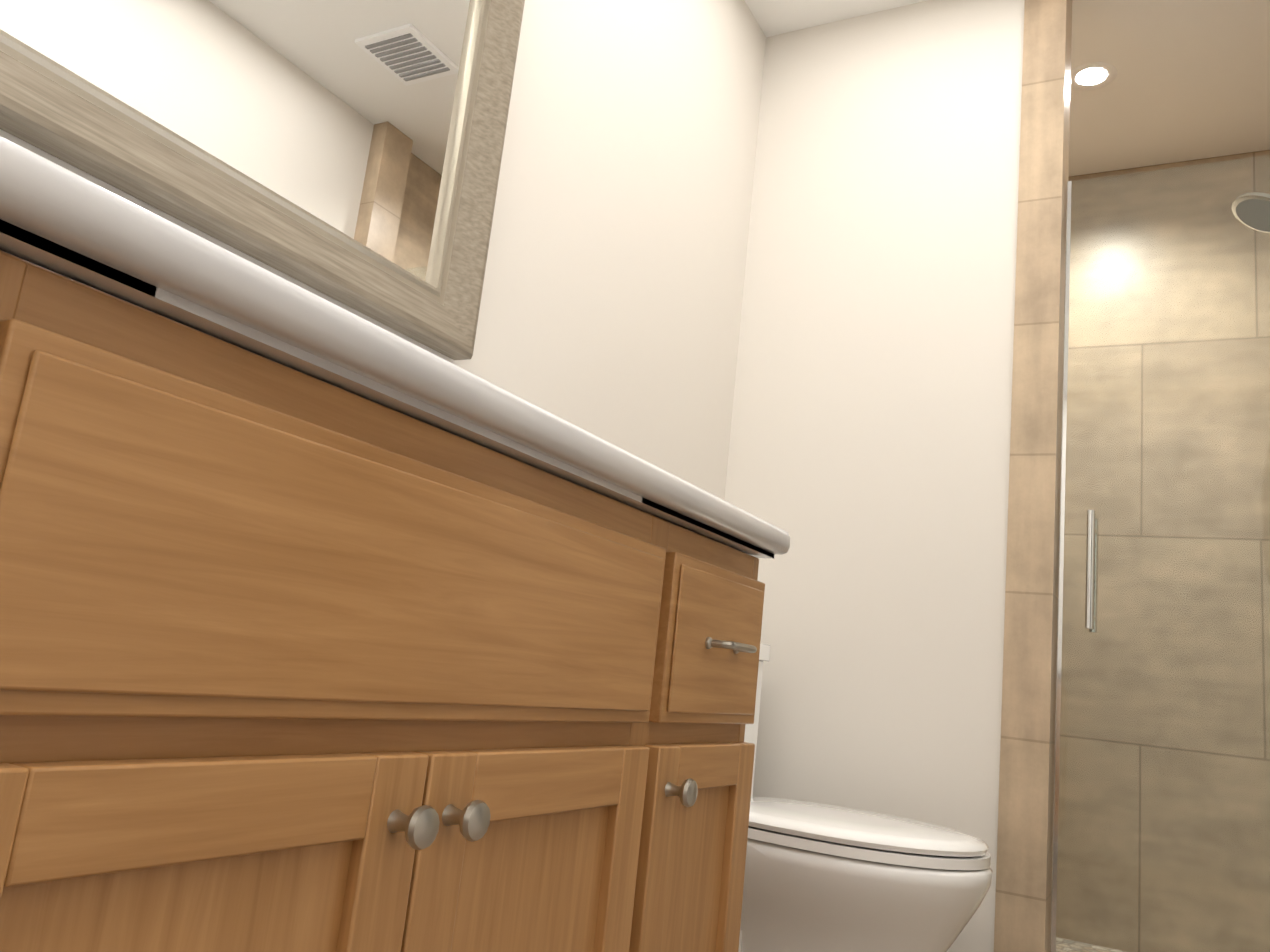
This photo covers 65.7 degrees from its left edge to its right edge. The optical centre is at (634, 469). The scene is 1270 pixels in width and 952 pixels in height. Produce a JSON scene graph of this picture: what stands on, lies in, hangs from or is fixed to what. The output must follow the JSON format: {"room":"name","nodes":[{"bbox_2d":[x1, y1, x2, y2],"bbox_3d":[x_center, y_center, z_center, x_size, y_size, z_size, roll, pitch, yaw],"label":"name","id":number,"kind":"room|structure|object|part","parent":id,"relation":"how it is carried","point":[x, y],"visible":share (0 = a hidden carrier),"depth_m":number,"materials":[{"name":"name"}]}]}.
{"room":"bathroom","nodes":[
{"label":"bathroom","id":0,"kind":"room"},
{"bbox_2d":[0,0,765,499],"bbox_3d":[-0.629,-0.423,1.061,0.100,2.440,3.500,0,-13,29],"label":"wall","id":1,"kind":"structure","parent":0,"point":[612,298],"depth_m":2.07,"materials":[{"name":"white paint"}]},
{"bbox_2d":[0,0,524,359],"bbox_3d":[-0.482,-0.660,1.177,0.042,0.750,1.070,0,-13,29],"label":"mirror","id":2,"kind":"object","parent":1,"relation":"attached to","point":[348,152],"visible":1,"depth_m":1.29,"materials":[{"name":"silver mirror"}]},
{"bbox_2d":[724,0,1024,951],"bbox_3d":[0.602,-0.018,2.389,0.770,2.440,0.108,0,-13,29],"label":"wall","id":3,"kind":"structure","parent":0,"point":[868,460],"depth_m":2.36,"materials":[{"name":"white paint"}]},
{"bbox_2d":[994,0,1071,951],"bbox_3d":[0.906,-0.018,2.221,0.095,2.440,0.133,0,-13,29],"label":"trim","id":4,"kind":"structure","parent":3,"relation":"attached to","point":[1024,854],"depth_m":2.15,"materials":[{"name":"tile"}]},
{"bbox_2d":[744,0,1269,176],"bbox_3d":[0.467,-1.535,1.411,1.685,0.100,4.630,0,-13,29],"label":"ceiling","id":5,"kind":"structure","parent":0,"point":[1191,81],"depth_m":2.73,"materials":[{"name":"white paint"}]},
{"bbox_2d":[1070,62,1116,89],"bbox_3d":[1.292,-1.111,2.784,0.132,0.004,0.132,0,-13,29],"label":"recessed light","id":6,"kind":"object","parent":5,"relation":"in","point":[1095,77],"visible":0.96,"depth_m":2.78,"materials":[{"name":"white"}]},
{"bbox_2d":[1056,150,1269,951],"bbox_3d":[1.399,0.213,3.091,1.685,2.440,0.100,0,-13,29],"label":"wall","id":7,"kind":"structure","parent":0,"point":[1179,844],"depth_m":2.91,"materials":[{"name":"tile"}]},
{"bbox_3d":[0.195,0.940,0.908,1.685,0.100,4.630,0,-13,29],"label":"floor","id":8,"kind":"structure","parent":0,"visible":0},
{"bbox_2d":[0,156,789,951],"bbox_3d":[-0.565,0.292,0.485,0.560,0.834,2.100,0,-13,29],"label":"bathroom vanity","id":9,"kind":"object","parent":8,"relation":"on","point":[326,626],"depth_m":0.64,"materials":[{"name":"brown wood"}]},
{"bbox_2d":[0,136,779,531],"bbox_3d":[-0.534,-0.136,0.582,0.522,0.040,2.122,0,-13,29],"label":"countertop","id":10,"kind":"structure","parent":9,"relation":"on","point":[8,148],"depth_m":0.49,"materials":[{"name":"white stone"}]},
{"bbox_2d":[738,643,992,951],"bbox_3d":[0.302,0.712,1.878,0.720,0.752,0.447,0,-13,29],"label":"toilet","id":11,"kind":"object","parent":8,"relation":"on","point":[818,877],"visible":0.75,"depth_m":1.69,"materials":[{"name":"white ceramic"}]},
{"bbox_3d":[0.391,0.673,1.849,0.526,0.044,0.380,0,-13,29],"label":"seat","id":12,"kind":"part","parent":11,"relation":"part of","materials":[{"name":"white plastic"}]},
{"bbox_2d":[1056,937,1125,951],"bbox_3d":[1.032,1.266,2.423,1.485,0.045,0.910,0,-13,29],"label":"pebble shower floor","id":13,"kind":"structure","parent":8,"relation":"on","point":[1071,948],"depth_m":2.74,"materials":[{"name":"stone"}]},
{"bbox_3d":[1.826,0.084,2.226,0.100,2.440,1.030,0,-13,29],"label":"wall","id":14,"kind":"structure","parent":0,"visible":0},
{"bbox_2d":[1232,192,1269,232],"bbox_3d":[1.633,-0.279,2.346,0.350,1.030,0.149,0,-13,29],"label":"shower head","id":15,"kind":"object","parent":14,"relation":"attached to","point":[1243,208],"depth_m":2.48},
{"bbox_3d":[1.536,-0.020,1.873,0.065,2.440,0.133,0,-13,29],"label":"trim","id":16,"kind":"structure","parent":0,"visible":0},
{"bbox_2d":[1050,156,1269,951],"bbox_3d":[1.204,0.213,1.996,0.636,1.836,0.115,0,-13,29],"label":"shower door","id":17,"kind":"structure","parent":16,"relation":"attached to","point":[1091,577],"depth_m":2.07,"materials":[{"name":"clear glass"}]}
]}

